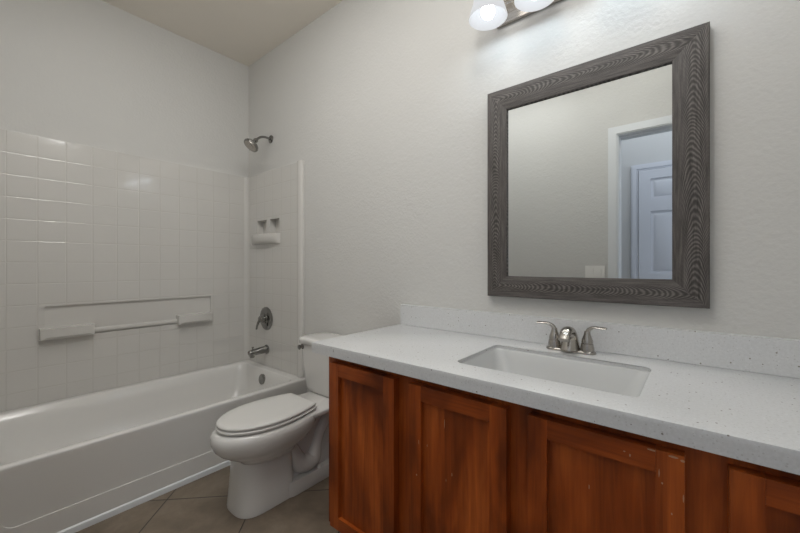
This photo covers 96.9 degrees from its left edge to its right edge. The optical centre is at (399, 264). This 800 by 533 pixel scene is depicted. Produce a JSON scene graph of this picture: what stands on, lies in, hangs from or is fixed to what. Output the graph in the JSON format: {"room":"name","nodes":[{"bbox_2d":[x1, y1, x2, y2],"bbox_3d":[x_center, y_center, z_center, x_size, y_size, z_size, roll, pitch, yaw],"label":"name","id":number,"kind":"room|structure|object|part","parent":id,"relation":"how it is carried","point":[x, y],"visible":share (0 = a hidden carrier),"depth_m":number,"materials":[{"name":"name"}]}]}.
{"room":"bathroom","nodes":[
{"label":"bathroom","id":0,"kind":"room"},
{"bbox_2d":[0,0,248,176],"bbox_3d":[-1.753,-0.245,2.274,0.100,2.700,1.770,0,0,39],"label":"wall","id":1,"kind":"structure","parent":0,"point":[99,74],"depth_m":2.20,"materials":[{"name":"paint"}]},
{"bbox_2d":[0,129,304,411],"bbox_3d":[-1.387,0.026,2.008,0.802,1.450,1.581,0,0,39],"label":"tub surround","id":2,"kind":"object","parent":1,"relation":"attached to","point":[117,269],"visible":1,"depth_m":2.23,"materials":[{"name":"plastic"}]},
{"bbox_3d":[-1.866,0.377,1.994,0.067,0.063,0.230,0,0,39],"label":"soap dish","id":3,"kind":"part","parent":2,"relation":"part of","materials":[{"name":"grey plastic"}]},
{"bbox_3d":[-1.447,0.377,2.507,0.067,0.063,0.222,0,0,39],"label":"soap dish","id":4,"kind":"part","parent":2,"relation":"part of","materials":[{"name":"grey plastic"}]},
{"bbox_2d":[248,345,268,357],"bbox_3d":[-1.037,0.628,2.583,0.068,0.078,0.146,0,0,39],"label":"tub spout","id":5,"kind":"object","parent":2,"relation":"attached to","point":[264,349],"visible":1,"depth_m":2.57,"materials":[{"name":"silver metal"}]},
{"bbox_2d":[256,307,272,329],"bbox_3d":[-1.018,0.398,2.617,0.172,0.172,0.070,0,0,39],"label":"shower valve","id":6,"kind":"object","parent":2,"relation":"attached to","point":[265,318],"visible":1,"depth_m":2.61,"materials":[{"name":"silver metal"}]},
{"bbox_3d":[-1.029,0.424,2.613,0.064,0.103,0.052,0,0,39],"label":"lever handle","id":7,"kind":"part","parent":6,"relation":"part of","materials":[{"name":"silver metal"}]},
{"bbox_2d":[252,233,279,244],"bbox_3d":[-1.019,-0.193,2.633,0.392,0.072,0.056,0,0,39],"label":"soap shelf","id":8,"kind":"object","parent":2,"relation":"attached to","point":[257,238],"depth_m":2.58,"materials":[{"name":"white plastic"}]},
{"bbox_3d":[-0.927,0.028,2.621,0.640,1.446,0.050,0,0,39],"label":"panel","id":9,"kind":"part","parent":2,"relation":"part of","materials":[{"name":"plastic"}]},
{"bbox_2d":[76,465,340,532],"bbox_3d":[-0.499,1.145,1.248,3.340,0.080,1.770,0,0,39],"label":"floor","id":10,"kind":"structure","parent":0,"point":[197,506],"depth_m":1.56,"materials":[{"name":"tile"}]},
{"bbox_2d":[0,360,305,532],"bbox_3d":[-1.405,0.929,2.002,0.780,0.352,1.546,0,0,39],"label":"bathtub","id":11,"kind":"object","parent":10,"relation":"on","point":[74,464],"visible":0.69,"depth_m":1.78,"materials":[{"name":"white plastic"}]},
{"bbox_3d":[-0.992,0.821,2.549,0.074,0.075,0.025,0,0,39],"label":"overflow plate","id":12,"kind":"part","parent":11,"relation":"part of","materials":[{"name":"silver metal"}]},
{"bbox_2d":[210,332,343,518],"bbox_3d":[-0.538,0.758,1.772,0.446,0.692,0.767,0,0,39],"label":"toilet","id":13,"kind":"object","parent":10,"relation":"on","point":[276,448],"visible":0.85,"depth_m":1.63,"materials":[{"name":"white ceramic"}]},
{"bbox_3d":[-0.631,0.705,1.659,0.306,0.015,0.432,0,0,39],"label":"seat","id":14,"kind":"part","parent":13,"relation":"part of","materials":[{"name":"white plastic"}]},
{"bbox_3d":[-0.631,0.685,1.659,0.300,0.018,0.426,0,0,39],"label":"lid","id":15,"kind":"part","parent":13,"relation":"part of","materials":[{"name":"white plastic"}]},
{"bbox_3d":[-0.361,0.584,1.989,0.424,0.268,0.194,0,0,39],"label":"tank","id":16,"kind":"part","parent":13,"relation":"part of","materials":[{"name":"white ceramic"}]},
{"bbox_3d":[-0.363,0.430,1.987,0.446,0.037,0.213,0,0,39],"label":"tank lid","id":17,"kind":"part","parent":13,"relation":"part of","materials":[{"name":"white ceramic"}]},
{"bbox_2d":[329,357,799,532],"bbox_3d":[0.457,0.725,1.117,1.486,0.758,0.560,0,0,39],"label":"vanity cabinet","id":18,"kind":"object","parent":10,"relation":"on","point":[407,454],"visible":0.78,"depth_m":0.92,"materials":[{"name":"brown wood"}]},
{"bbox_3d":[-0.134,0.964,1.255,0.224,0.046,0.025,0,0,39],"label":"rail","id":19,"kind":"part","parent":18,"relation":"part of","materials":[{"name":"brown wood"}]},
{"bbox_3d":[-0.131,0.678,1.259,0.232,0.534,0.010,0,0,39],"label":"panel","id":20,"kind":"part","parent":18,"relation":"part of","materials":[{"name":"brown wood"}]},
{"bbox_3d":[-0.134,0.392,1.255,0.224,0.046,0.025,0,0,39],"label":"rail","id":21,"kind":"part","parent":18,"relation":"part of","materials":[{"name":"brown wood"}]},
{"bbox_3d":[-0.135,0.678,1.255,0.316,0.618,0.026,0,0,39],"label":"door","id":22,"kind":"part","parent":18,"relation":"part of","materials":[{"name":"brown wood"}]},
{"bbox_3d":[0.161,0.678,1.021,0.232,0.534,0.010,0,0,39],"label":"panel","id":23,"kind":"part","parent":18,"relation":"part of","materials":[{"name":"brown wood"}]},
{"bbox_3d":[0.157,0.392,1.017,0.224,0.046,0.025,0,0,39],"label":"rail","id":24,"kind":"part","parent":18,"relation":"part of","materials":[{"name":"brown wood"}]},
{"bbox_3d":[0.157,0.678,1.016,0.316,0.618,0.026,0,0,39],"label":"door","id":25,"kind":"part","parent":18,"relation":"part of","materials":[{"name":"brown wood"}]},
{"bbox_2d":[312,324,799,474],"bbox_3d":[0.431,0.325,1.133,1.552,0.040,0.569,0,0,39],"label":"countertop","id":26,"kind":"structure","parent":18,"relation":"on","point":[751,417],"depth_m":0.86,"materials":[{"name":"stone"}]},
{"bbox_2d":[462,348,649,396],"bbox_3d":[0.459,0.388,1.085,0.524,0.141,0.352,0,0,39],"label":"sink","id":27,"kind":"object","parent":26,"relation":"in","point":[602,377],"visible":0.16,"depth_m":1.19,"materials":[{"name":"grey ceramic"}]},
{"bbox_2d":[537,321,606,354],"bbox_3d":[0.587,0.257,1.237,0.232,0.096,0.130,0,0,39],"label":"faucet","id":28,"kind":"object","parent":26,"relation":"on","point":[568,336],"visible":1,"depth_m":1.23,"materials":[{"name":"silver metal"}]},
{"bbox_3d":[0.548,0.254,1.306,0.084,0.090,0.045,0,0,39],"label":"handle","id":29,"kind":"part","parent":28,"relation":"part of","materials":[{"name":"silver metal"}]},
{"bbox_3d":[0.587,0.258,1.237,0.066,0.088,0.130,0,0,39],"label":"spout","id":30,"kind":"part","parent":28,"relation":"part of","materials":[{"name":"silver metal"}]},
{"bbox_3d":[0.605,0.300,1.259,0.164,0.010,0.046,0,0,39],"label":"plate","id":31,"kind":"part","parent":28,"relation":"part of","materials":[{"name":"silver metal"}]},
{"bbox_3d":[0.662,0.254,1.212,0.084,0.090,0.045,0,0,39],"label":"handle","id":32,"kind":"part","parent":28,"relation":"part of","materials":[{"name":"silver metal"}]},
{"bbox_3d":[0.438,0.392,0.787,0.210,0.046,0.025,0,0,39],"label":"rail","id":33,"kind":"part","parent":18,"relation":"part of","materials":[{"name":"brown wood"}]},
{"bbox_3d":[0.442,0.678,0.791,0.218,0.534,0.010,0,0,39],"label":"panel","id":34,"kind":"part","parent":18,"relation":"part of","materials":[{"name":"brown wood"}]},
{"bbox_3d":[0.438,0.678,0.787,0.302,0.618,0.026,0,0,39],"label":"door","id":35,"kind":"part","parent":18,"relation":"part of","materials":[{"name":"brown wood"}]},
{"bbox_3d":[0.722,0.678,0.554,0.306,0.618,0.026,0,0,39],"label":"door","id":36,"kind":"part","parent":18,"relation":"part of","materials":[{"name":"brown wood"}]},
{"bbox_3d":[0.723,0.392,0.554,0.214,0.046,0.025,0,0,39],"label":"rail","id":37,"kind":"part","parent":18,"relation":"part of","materials":[{"name":"brown wood"}]},
{"bbox_3d":[0.726,0.678,0.559,0.222,0.534,0.010,0,0,39],"label":"panel","id":38,"kind":"part","parent":18,"relation":"part of","materials":[{"name":"brown wood"}]},
{"bbox_2d":[102,0,341,66],"bbox_3d":[-0.499,-1.635,1.248,3.340,0.080,1.770,0,0,39],"label":"ceiling","id":39,"kind":"structure","parent":0,"point":[242,31],"depth_m":2.29,"materials":[{"name":"paint"}]},
{"bbox_2d":[249,0,799,392],"bbox_3d":[0.029,-0.245,1.895,3.140,2.700,0.100,0,0,39],"label":"wall","id":40,"kind":"structure","parent":0,"point":[383,103],"depth_m":1.63,"materials":[{"name":"paint"}]},
{"bbox_2d":[244,135,272,151],"bbox_3d":[-1.022,-0.888,2.559,0.111,0.154,0.201,0,0,39],"label":"shower fixture","id":41,"kind":"object","parent":40,"relation":"attached to","point":[251,144],"visible":1,"depth_m":2.52,"materials":[{"name":"silver metal"}]},
{"bbox_3d":[-1.060,-0.843,2.513,0.090,0.058,0.072,0,0,39],"label":"nozzle plate","id":42,"kind":"part","parent":41,"relation":"part of","materials":[{"name":"silver metal"}]},
{"bbox_3d":[-1.000,-0.919,2.587,0.017,0.053,0.116,0,0,39],"label":"shower arm","id":43,"kind":"part","parent":41,"relation":"part of","materials":[{"name":"silver metal"}]},
{"bbox_2d":[469,0,561,30],"bbox_3d":[0.604,-1.068,1.228,0.767,0.204,0.202,0,0,39],"label":"vanity light","id":44,"kind":"object","parent":40,"relation":"attached to","point":[485,15],"visible":1,"depth_m":1.41,"materials":[{"name":"white glass"}]},
{"bbox_3d":[0.348,-1.043,1.402,0.054,0.141,0.054,0,0,39],"label":"bulb","id":45,"kind":"part","parent":44,"relation":"part of","materials":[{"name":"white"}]},
{"bbox_3d":[0.348,-1.051,1.402,0.149,0.154,0.149,0,0,39],"label":"lamp shade","id":46,"kind":"part","parent":44,"relation":"part of","materials":[{"name":"white glass"}]},
{"bbox_3d":[0.492,-1.048,1.285,0.149,0.160,0.149,0,0,39],"label":"lamp shade","id":47,"kind":"part","parent":44,"relation":"part of","materials":[{"name":"white glass"}]},
{"bbox_2d":[488,21,709,308],"bbox_3d":[0.658,-0.299,1.296,0.716,0.861,0.026,0,0,39],"label":"wall mirror","id":48,"kind":"object","parent":40,"relation":"attached to","point":[599,168],"visible":1,"depth_m":1.24,"materials":[{"name":"grey wood"}]},
{"bbox_3d":[0.660,-0.299,1.304,0.542,0.689,0.008,0,0,39],"label":"glass","id":49,"kind":"part","parent":48,"relation":"part of","materials":[{"name":"white mirror"}]},
{"bbox_3d":[0.658,0.088,1.296,0.716,0.085,0.026,0,0,39],"label":"frame rail","id":50,"kind":"part","parent":48,"relation":"part of","materials":[{"name":"grey wood"}]},
{"bbox_3d":[0.658,-0.687,1.296,0.716,0.086,0.026,0,0,39],"label":"frame rail","id":51,"kind":"part","parent":48,"relation":"part of","materials":[{"name":"grey wood"}]},
{"bbox_2d":[400,304,799,377],"bbox_3d":[0.607,0.254,1.345,1.547,0.102,0.019,0,0,39],"label":"backsplash","id":52,"kind":"structure","parent":40,"relation":"attached to","point":[758,354],"depth_m":1.17,"materials":[{"name":"stone"}]}
]}

